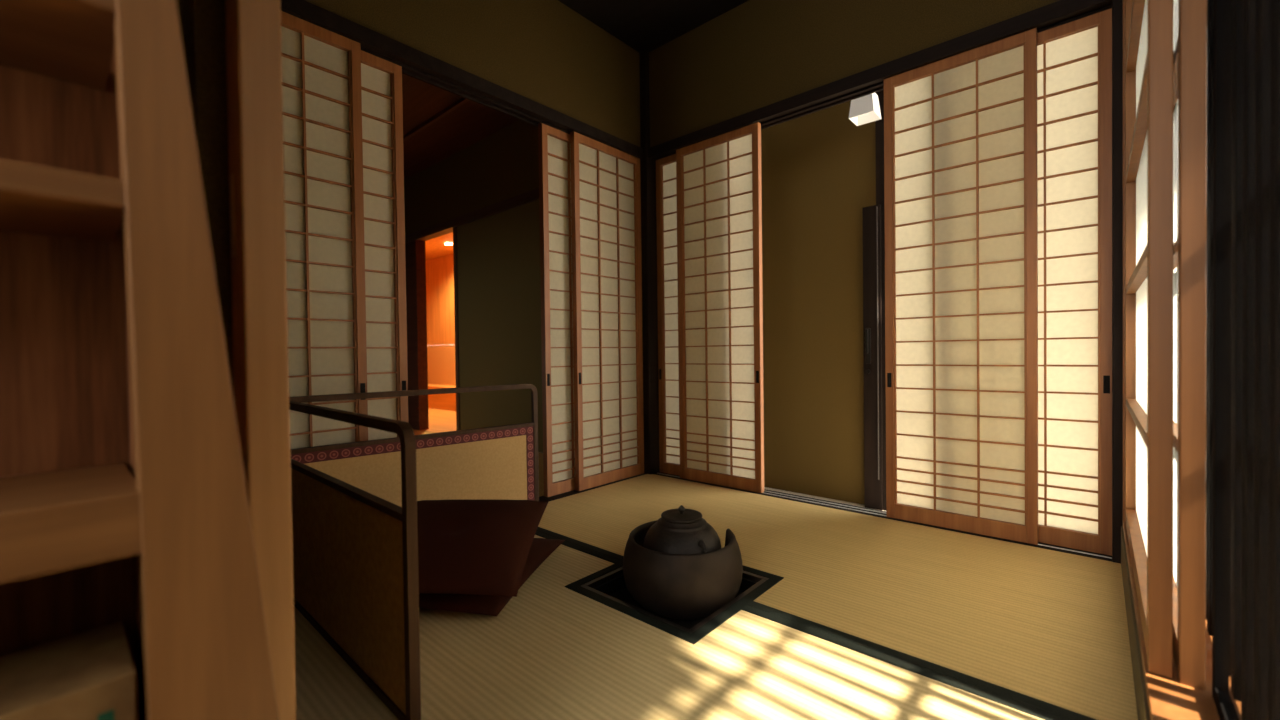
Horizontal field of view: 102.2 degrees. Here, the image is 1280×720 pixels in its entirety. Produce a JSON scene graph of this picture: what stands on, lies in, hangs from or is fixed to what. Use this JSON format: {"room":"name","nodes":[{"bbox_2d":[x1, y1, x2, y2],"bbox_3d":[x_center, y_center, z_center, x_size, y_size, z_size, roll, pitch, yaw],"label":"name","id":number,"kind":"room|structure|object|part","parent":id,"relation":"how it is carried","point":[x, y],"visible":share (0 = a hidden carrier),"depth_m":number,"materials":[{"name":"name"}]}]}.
{"room":"traditional dwelling","nodes":[
{"label":"traditional dwelling","id":0,"kind":"room"},
{"bbox_2d":[176,0,234,404],"bbox_3d":[-0.928,-0.498,1.004,1.090,2.345,0.055,0,1,42],"label":"wall","id":1,"kind":"structure","parent":0,"point":[202,22],"depth_m":0.64,"materials":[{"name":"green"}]},
{"bbox_2d":[425,232,452,260],"bbox_3d":[-2.557,-1.388,6.067,4.300,0.030,1.240,0,1,42],"label":"ceiling","id":2,"kind":"structure","parent":0,"point":[436,247],"depth_m":6.32,"materials":[{"name":"orange wood"}]},
{"bbox_2d":[427,345,455,385],"bbox_3d":[-2.145,0.207,6.530,4.300,0.817,0.060,0,1,42],"label":"wall","id":3,"kind":"structure","parent":0,"point":[440,358],"depth_m":6.95,"materials":[{"name":"orange paint"}]},
{"bbox_2d":[305,0,640,146],"bbox_3d":[-0.674,-1.421,2.166,0.071,0.538,1.985,0,1,42],"label":"wall","id":4,"kind":"structure","parent":0,"point":[545,52],"depth_m":2.32,"materials":[{"name":"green paint"}]},
{"bbox_2d":[281,0,642,158],"bbox_3d":[-0.674,-1.128,2.163,0.105,0.053,1.970,0,1,42],"label":"beam","id":5,"kind":"structure","parent":4,"relation":"attached to","point":[416,64],"depth_m":2.04,"materials":[{"name":"brown wood"}]},
{"bbox_2d":[413,408,543,496],"bbox_3d":[-2.542,0.675,4.729,6.094,0.064,3.300,0,1,42],"label":"floor","id":6,"kind":"structure","parent":0,"point":[440,420],"depth_m":4.99,"materials":[{"name":"brown wood"}]},
{"bbox_2d":[428,384,455,410],"bbox_3d":[-2.324,0.476,6.480,3.900,0.285,0.258,0,1,42],"label":"bench","id":7,"kind":"object","parent":6,"relation":"on","point":[447,401],"visible":0.03,"depth_m":6.49,"materials":[{"name":"orange wood"}]},
{"bbox_2d":[402,0,748,179],"bbox_3d":[-1.402,-1.686,1.979,5.250,0.045,3.480,0,1,42],"label":"ceiling","id":8,"kind":"structure","parent":0,"point":[471,122],"depth_m":3.18,"materials":[{"name":"brown wood"}]},
{"bbox_2d":[403,97,468,141],"bbox_3d":[-1.421,-1.672,3.579,2.900,0.025,0.024,0,1,42],"label":"batten","id":9,"kind":"object","parent":8,"relation":"attached to","point":[462,100],"visible":0.29,"depth_m":3.56,"materials":[{"name":"brown wood"}]},
{"bbox_2d":[404,0,1059,452],"bbox_3d":[-1.106,-0.554,4.763,8.300,2.360,1.300,0,1,42],"label":"wall","id":10,"kind":"structure","parent":0,"point":[756,54],"depth_m":3.52,"materials":[{"name":"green paint"}]},
{"bbox_2d":[453,227,459,430],"bbox_3d":[-1.485,-0.226,4.278,0.045,1.727,0.082,0,1,42],"label":"door frame","id":11,"kind":"structure","parent":10,"relation":"attached to","point":[455,258],"depth_m":4.24,"materials":[{"name":"black wood"}]},
{"bbox_2d":[405,188,538,242],"bbox_3d":[-1.120,-1.125,3.922,2.895,0.070,0.087,0,1,42],"label":"rail","id":12,"kind":"object","parent":10,"relation":"attached to","point":[446,227],"visible":0.43,"depth_m":4.03,"materials":[{"name":"black wood"}]},
{"bbox_2d":[539,474,644,500],"bbox_3d":[-0.651,0.686,2.187,0.105,0.058,1.970,0,1,42],"label":"sill","id":13,"kind":"structure","parent":10,"relation":"attached to","point":[562,495],"depth_m":2.51,"materials":[{"name":"brown wood"}]},
{"bbox_2d":[281,11,367,448],"bbox_3d":[-1.128,-0.213,1.626,0.031,1.763,0.487,0,1,42],"label":"screen","id":14,"kind":"object","parent":13,"relation":"on","point":[322,97],"visible":0.4,"depth_m":1.72,"materials":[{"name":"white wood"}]},
{"bbox_3d":[-1.139,-1.073,1.615,0.028,0.040,0.427,0,1,42],"label":"rail","id":15,"kind":"part","parent":14,"relation":"part of","materials":[{"name":"brown wood"}]},
{"bbox_3d":[-0.962,0.109,1.792,0.003,0.058,0.016,0,1,42],"label":"finger pull","id":16,"kind":"part","parent":14,"relation":"part of","materials":[{"name":"black metal"}]},
{"bbox_2d":[361,50,408,439],"bbox_3d":[-1.050,-0.216,1.768,0.031,1.763,0.487,0,1,42],"label":"screen","id":17,"kind":"object","parent":13,"relation":"on","point":[381,79],"visible":0.25,"depth_m":1.90,"materials":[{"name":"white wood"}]},
{"bbox_3d":[-1.061,-1.076,1.757,0.028,0.040,0.427,0,1,42],"label":"rail","id":18,"kind":"part","parent":17,"relation":"part of","materials":[{"name":"brown wood"}]},
{"bbox_3d":[-0.884,0.106,1.934,0.003,0.058,0.016,0,1,42],"label":"finger pull","id":19,"kind":"part","parent":17,"relation":"part of","materials":[{"name":"black metal"}]},
{"bbox_2d":[538,123,574,496],"bbox_3d":[-0.296,-0.237,2.619,0.031,1.763,0.487,0,1,42],"label":"screen","id":20,"kind":"object","parent":13,"relation":"on","point":[554,144],"visible":0.5,"depth_m":2.50,"materials":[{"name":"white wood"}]},
{"bbox_3d":[-0.433,0.094,2.443,0.003,0.058,0.016,0,1,42],"label":"finger pull","id":21,"kind":"part","parent":20,"relation":"part of","materials":[{"name":"black metal"}]},
{"bbox_3d":[-0.308,-1.097,2.608,0.028,0.040,0.427,0,1,42],"label":"rail","id":22,"kind":"part","parent":20,"relation":"part of","materials":[{"name":"brown wood"}]},
{"bbox_3d":[-0.286,0.615,2.631,0.028,0.058,0.427,0,1,42],"label":"rail","id":23,"kind":"part","parent":20,"relation":"part of","materials":[{"name":"brown wood"}]},
{"bbox_2d":[570,131,643,490],"bbox_3d":[-0.160,-0.240,2.720,0.031,1.763,0.487,0,1,42],"label":"screen","id":24,"kind":"object","parent":13,"relation":"on","point":[605,179],"visible":1,"depth_m":2.71,"materials":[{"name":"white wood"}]},
{"bbox_3d":[-0.171,-1.100,2.709,0.028,0.040,0.427,0,1,42],"label":"rail","id":25,"kind":"part","parent":24,"relation":"part of","materials":[{"name":"brown wood"}]},
{"bbox_3d":[-0.149,0.612,2.732,0.028,0.058,0.427,0,1,42],"label":"rail","id":26,"kind":"part","parent":24,"relation":"part of","materials":[{"name":"brown wood"}]},
{"bbox_2d":[648,0,1111,160],"bbox_3d":[0.793,-1.148,2.270,1.900,0.053,0.105,0,1,42],"label":"beam","id":27,"kind":"structure","parent":10,"relation":"attached to","point":[869,81],"depth_m":2.07,"materials":[{"name":"brown wood"}]},
{"bbox_2d":[655,472,1112,561],"bbox_3d":[0.816,0.664,2.294,1.900,0.061,0.105,0,1,42],"label":"sill","id":28,"kind":"structure","parent":10,"relation":"attached to","point":[840,506],"depth_m":2.17,"materials":[{"name":"brown wood"}]},
{"bbox_2d":[656,154,679,475],"bbox_3d":[0.291,-0.246,2.763,0.487,1.763,0.031,0,1,42],"label":"screen","id":29,"kind":"object","parent":28,"relation":"on","point":[666,192],"visible":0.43,"depth_m":2.89,"materials":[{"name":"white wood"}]},
{"bbox_3d":[0.281,-1.107,2.752,0.427,0.040,0.028,0,1,42],"label":"rail","id":30,"kind":"part","parent":29,"relation":"part of","materials":[{"name":"brown wood"}]},
{"bbox_3d":[0.302,0.606,2.775,0.427,0.058,0.028,0,1,42],"label":"rail","id":31,"kind":"part","parent":29,"relation":"part of","materials":[{"name":"brown wood"}]},
{"bbox_2d":[676,122,763,492],"bbox_3d":[0.395,-0.246,2.623,0.487,1.763,0.031,0,1,42],"label":"screen","id":32,"kind":"object","parent":28,"relation":"on","point":[719,189],"visible":1,"depth_m":2.61,"materials":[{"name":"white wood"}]},
{"bbox_3d":[0.385,-1.106,2.612,0.427,0.040,0.028,0,1,42],"label":"rail","id":33,"kind":"part","parent":32,"relation":"part of","materials":[{"name":"brown wood"}]},
{"bbox_3d":[0.406,0.607,2.635,0.427,0.058,0.028,0,1,42],"label":"rail","id":34,"kind":"part","parent":32,"relation":"part of","materials":[{"name":"brown wood"}]},
{"bbox_3d":[0.561,0.081,2.466,0.016,0.058,0.003,0,1,42],"label":"finger pull","id":35,"kind":"part","parent":32,"relation":"part of","materials":[{"name":"black metal"}]},
{"bbox_3d":[0.829,0.635,2.309,1.890,0.004,0.004,0,1,42],"label":"track rail","id":36,"kind":"part","parent":28,"relation":"part of","materials":[{"name":"silver metal"}]},
{"bbox_2d":[884,27,1037,544],"bbox_3d":[1.178,-0.246,1.930,0.487,1.763,0.031,0,1,42],"label":"screen","id":37,"kind":"object","parent":28,"relation":"on","point":[961,166],"visible":1,"depth_m":1.91,"materials":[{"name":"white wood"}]},
{"bbox_3d":[1.002,0.080,2.075,0.016,0.058,0.003,0,1,42],"label":"finger pull","id":38,"kind":"part","parent":37,"relation":"part of","materials":[{"name":"black metal"}]},
{"bbox_3d":[1.168,-1.107,1.919,0.427,0.040,0.028,0,1,42],"label":"rail","id":39,"kind":"part","parent":37,"relation":"part of","materials":[{"name":"brown wood"}]},
{"bbox_3d":[1.190,0.606,1.942,0.427,0.058,0.028,0,1,42],"label":"rail","id":40,"kind":"part","parent":37,"relation":"part of","materials":[{"name":"brown wood"}]},
{"bbox_2d":[1037,8,1111,555],"bbox_3d":[1.345,-0.247,1.830,0.487,1.763,0.031,0,1,42],"label":"screen","id":41,"kind":"object","parent":28,"relation":"on","point":[1074,58],"visible":0.48,"depth_m":1.73,"materials":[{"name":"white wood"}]},
{"bbox_3d":[1.335,-1.108,1.819,0.427,0.040,0.028,0,1,42],"label":"rail","id":42,"kind":"part","parent":41,"relation":"part of","materials":[{"name":"brown wood"}]},
{"bbox_3d":[1.357,0.605,1.842,0.427,0.058,0.028,0,1,42],"label":"rail","id":43,"kind":"part","parent":41,"relation":"part of","materials":[{"name":"brown wood"}]},
{"bbox_3d":[1.511,0.079,1.673,0.016,0.058,0.003,0,1,42],"label":"finger pull","id":44,"kind":"part","parent":41,"relation":"part of","materials":[{"name":"black metal"}]},
{"bbox_2d":[761,101,875,504],"bbox_3d":[0.565,-0.463,3.143,1.750,2.622,0.874,0,1,42],"label":"wall","id":45,"kind":"structure","parent":0,"point":[818,169],"depth_m":3.17,"materials":[{"name":"paint"}]},
{"bbox_2d":[862,90,885,510],"bbox_3d":[1.350,-0.469,2.870,0.212,2.622,0.082,0,1,42],"label":"door","id":46,"kind":"structure","parent":45,"relation":"in","point":[873,219],"depth_m":2.90,"materials":[{"name":"brown wood"}]},
{"bbox_3d":[1.287,-0.080,2.916,0.028,0.200,0.012,0,1,42],"label":"handle","id":47,"kind":"part","parent":46,"relation":"part of","materials":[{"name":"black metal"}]},
{"bbox_3d":[1.353,-1.323,2.883,0.065,0.914,0.028,0,1,42],"label":"post","id":48,"kind":"part","parent":46,"relation":"part of","materials":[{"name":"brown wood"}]},
{"bbox_3d":[1.406,-0.012,2.860,0.115,1.707,0.039,0,1,42],"label":"dark panel","id":49,"kind":"part","parent":46,"relation":"part of","materials":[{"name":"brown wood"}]},
{"bbox_2d":[764,487,884,510],"bbox_3d":[1.013,0.877,2.780,2.800,0.058,0.874,0,1,42],"label":"floor","id":50,"kind":"structure","parent":0,"point":[766,488],"depth_m":3.16,"materials":[{"name":"wood"}]},
{"bbox_3d":[-2.112,0.786,3.550,8.300,0.138,4.700,0,1,42],"label":"floor","id":51,"kind":"structure","parent":0,"visible":0},
{"bbox_2d":[225,0,295,719],"bbox_3d":[-0.480,-0.469,0.640,0.064,2.405,0.044,0,1,42],"label":"post","id":52,"kind":"object","parent":51,"relation":"on","point":[253,27],"visible":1,"depth_m":0.62,"materials":[{"name":"brown wood"}]},
{"bbox_2d":[229,174,235,257],"bbox_3d":[-0.498,-0.176,0.632,0.014,0.100,0.003,0,1,42],"label":"latch plate","id":53,"kind":"object","parent":52,"relation":"attached to","point":[231,177],"visible":1,"depth_m":0.63,"materials":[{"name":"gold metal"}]},
{"bbox_2d":[405,240,428,429],"bbox_3d":[-2.089,-0.196,4.807,0.270,1.787,0.090,0,1,42],"label":"post","id":54,"kind":"object","parent":51,"relation":"on","point":[415,253],"visible":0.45,"depth_m":4.73,"materials":[{"name":"brown wood"}]},
{"bbox_2d":[639,50,659,473],"bbox_3d":[0.035,-0.507,2.946,0.127,2.405,0.120,0,1,42],"label":"post","id":55,"kind":"object","parent":51,"relation":"on","point":[647,165],"visible":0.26,"depth_m":2.88,"materials":[{"name":"brown wood"}]},
{"bbox_2d":[564,560,783,643],"bbox_3d":[0.105,0.683,1.520,0.460,0.062,0.460,0,1,42],"label":"hearth","id":56,"kind":"object","parent":51,"relation":"on","point":[606,586],"visible":0.35,"depth_m":1.44,"materials":[{"name":"wood"}]},
{"bbox_3d":[0.105,0.684,1.520,0.399,0.060,0.399,0,1,42],"label":"wooden frame","id":57,"kind":"part","parent":56,"relation":"part of","materials":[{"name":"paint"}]},
{"bbox_2d":[623,520,742,620],"bbox_3d":[0.124,0.610,1.519,0.349,0.199,0.349,0,1,42],"label":"brazier","id":58,"kind":"object","parent":56,"relation":"in","point":[683,587],"visible":0.87,"depth_m":1.37,"materials":[{"name":"black metal"}]},
{"bbox_2d":[643,505,720,553],"bbox_3d":[0.123,0.547,1.518,0.233,0.244,0.228,0,1,42],"label":"tea kettle","id":59,"kind":"object","parent":58,"relation":"in","point":[680,530],"visible":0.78,"depth_m":1.46,"materials":[{"name":"metal"}]},
{"bbox_3d":[0.122,0.456,1.517,0.121,0.011,0.121,0,1,42],"label":"lid","id":60,"kind":"part","parent":59,"relation":"part of","materials":[{"name":"metal"}]},
{"bbox_3d":[0.122,0.438,1.517,0.021,0.026,0.021,0,1,42],"label":"knob","id":61,"kind":"part","parent":59,"relation":"part of","materials":[{"name":"metal"}]},
{"bbox_2d":[294,530,1070,719],"bbox_3d":[-0.207,0.693,1.145,1.938,0.062,0.999,0,1,42],"label":"mat","id":62,"kind":"object","parent":51,"relation":"on","point":[554,651],"visible":0.55,"depth_m":1.09,"materials":[{"name":"wicker"}]},
{"bbox_2d":[289,384,538,719],"bbox_3d":[-0.465,0.382,1.583,0.964,0.552,0.929,0,1,42],"label":"folding screen","id":63,"kind":"object","parent":62,"relation":"on","point":[355,527],"visible":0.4,"depth_m":1.22,"materials":[{"name":"brown paint"}]},
{"bbox_3d":[-0.759,0.469,1.241,0.914,0.356,0.006,0,1,42],"label":"panel","id":64,"kind":"part","parent":63,"relation":"part of","materials":[{"name":"brown wood"}]},
{"bbox_3d":[-0.758,0.391,1.242,0.952,0.552,0.019,0,1,42],"label":"frame","id":65,"kind":"part","parent":63,"relation":"part of","materials":[{"name":"brown paint"}]},
{"bbox_3d":[-0.772,0.383,1.869,0.912,0.552,0.019,-1,1,-42],"label":"frame","id":66,"kind":"part","parent":63,"relation":"part of","materials":[{"name":"brown paint"}]},
{"bbox_3d":[-0.769,0.461,1.869,0.874,0.356,0.005,-1,1,-42],"label":"paper panel","id":67,"kind":"part","parent":63,"relation":"part of","materials":[{"name":"beige paper"}]},
{"bbox_2d":[419,538,564,616],"bbox_3d":[-0.532,0.627,1.578,0.460,0.057,0.532,-1,1,10],"label":"floor cushion","id":68,"kind":"object","parent":62,"relation":"on","point":[541,549],"visible":0.23,"depth_m":1.34,"materials":[{"name":"red fabric"}]},
{"bbox_2d":[417,499,548,596],"bbox_3d":[-0.524,0.513,1.468,0.458,0.147,0.402,-1,1,2],"label":"box","id":69,"kind":"object","parent":68,"relation":"on","point":[466,546],"visible":0.72,"depth_m":1.39,"materials":[{"name":"brown wood"}]},
{"bbox_2d":[537,474,1137,719],"bbox_3d":[0.451,0.674,1.888,1.938,0.062,0.984,0,1,42],"label":"mat","id":70,"kind":"object","parent":51,"relation":"on","point":[1045,629],"visible":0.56,"depth_m":1.46,"materials":[{"name":"fabric"}]},
{"bbox_2d":[1112,0,1122,563],"bbox_3d":[1.559,-0.508,1.614,0.124,2.405,0.125,0,1,42],"label":"post","id":71,"kind":"object","parent":51,"relation":"on","point":[1117,5],"visible":0.07,"depth_m":1.60,"materials":[{"name":"brown wood"}]},
{"bbox_3d":[0.961,-1.794,2.763,2.850,0.040,0.910,0,1,42],"label":"ceiling","id":72,"kind":"structure","parent":0,"visible":0},
{"bbox_2d":[849,93,880,125],"bbox_3d":[1.202,-1.532,2.763,0.128,0.480,0.128,0,1,42],"label":"pendant lamp","id":73,"kind":"object","parent":72,"relation":"hanging from","point":[865,109],"visible":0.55,"depth_m":2.74,"materials":[{"name":"white paper"}]},
{"bbox_3d":[-0.934,0.718,0.242,2.050,0.058,1.310,0,1,42],"label":"floor","id":74,"kind":"structure","parent":0,"visible":0},
{"bbox_2d":[0,0,279,719],"bbox_3d":[-0.727,0.031,0.288,0.210,1.300,0.881,0,1,42],"label":"shelf rack","id":75,"kind":"object","parent":74,"relation":"on","point":[124,498],"visible":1,"depth_m":0.49,"materials":[{"name":"brown wood"}]},
{"bbox_3d":[-0.823,0.042,0.330,0.010,1.280,0.735,0,1,42],"label":"panel","id":76,"kind":"part","parent":75,"relation":"part of","materials":[{"name":"brown wood"}]},
{"bbox_2d":[0,622,136,719],"bbox_3d":[-0.634,0.371,0.385,0.141,0.164,0.365,0,1,42],"label":"box","id":77,"kind":"object","parent":75,"relation":"on","point":[91,674],"visible":1,"depth_m":0.47,"materials":[{"name":"brown cardboard"}]},
{"bbox_3d":[0.474,-0.477,0.328,0.155,2.405,3.450,0,1,42],"label":"wall","id":78,"kind":"structure","parent":0,"visible":0},
{"bbox_2d":[1121,526,1149,719],"bbox_3d":[0.525,0.634,0.506,0.006,0.178,2.944,0,1,42],"label":"baseboard","id":79,"kind":"structure","parent":78,"relation":"attached to","point":[1138,675],"depth_m":1.05,"materials":[{"name":"brown wood"}]},
{"bbox_2d":[1123,0,1241,719],"bbox_3d":[0.846,-0.304,0.780,0.116,1.682,2.074,0,1,42],"label":"window","id":80,"kind":"structure","parent":78,"relation":"in","point":[1167,698],"depth_m":0.82,"materials":[{"name":"brown wood"}]},
{"bbox_2d":[1125,0,1173,678],"bbox_3d":[1.160,-0.300,1.195,0.028,1.610,0.975,0,1,42],"label":"screen","id":81,"kind":"object","parent":80,"relation":"attached to","point":[1149,24],"visible":1,"depth_m":0.84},
{"bbox_3d":[1.170,0.480,1.205,0.026,0.050,0.907,0,1,42],"label":"rail","id":82,"kind":"part","parent":81,"relation":"part of","materials":[{"name":"brown wood"}]},
{"bbox_2d":[1173,0,1206,689],"bbox_3d":[1.181,-0.300,1.166,0.028,1.610,0.975,0,1,42],"label":"screen","id":83,"kind":"object","parent":80,"relation":"attached to","point":[1190,16],"visible":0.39,"depth_m":0.81,"materials":[{"name":"brown wood"}]},
{"bbox_3d":[1.191,0.480,1.176,0.026,0.050,0.907,0,1,42],"label":"rail","id":84,"kind":"part","parent":83,"relation":"part of","materials":[{"name":"brown wood"}]},
{"bbox_2d":[1212,0,1239,719],"bbox_3d":[0.533,-0.282,0.394,0.014,1.612,1.020,0,1,42],"label":"screen","id":85,"kind":"object","parent":80,"relation":"attached to","point":[1226,710],"visible":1,"depth_m":0.76,"materials":[{"name":"black wood"}]},
{"bbox_2d":[1206,0,1279,719],"bbox_3d":[0.894,-0.276,0.749,0.036,1.660,2.050,0,1,42],"label":"wooden post","id":86,"kind":"object","parent":80,"relation":"attached to","point":[1254,482],"visible":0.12,"depth_m":0.71,"materials":[{"name":"black wood"}]}
]}

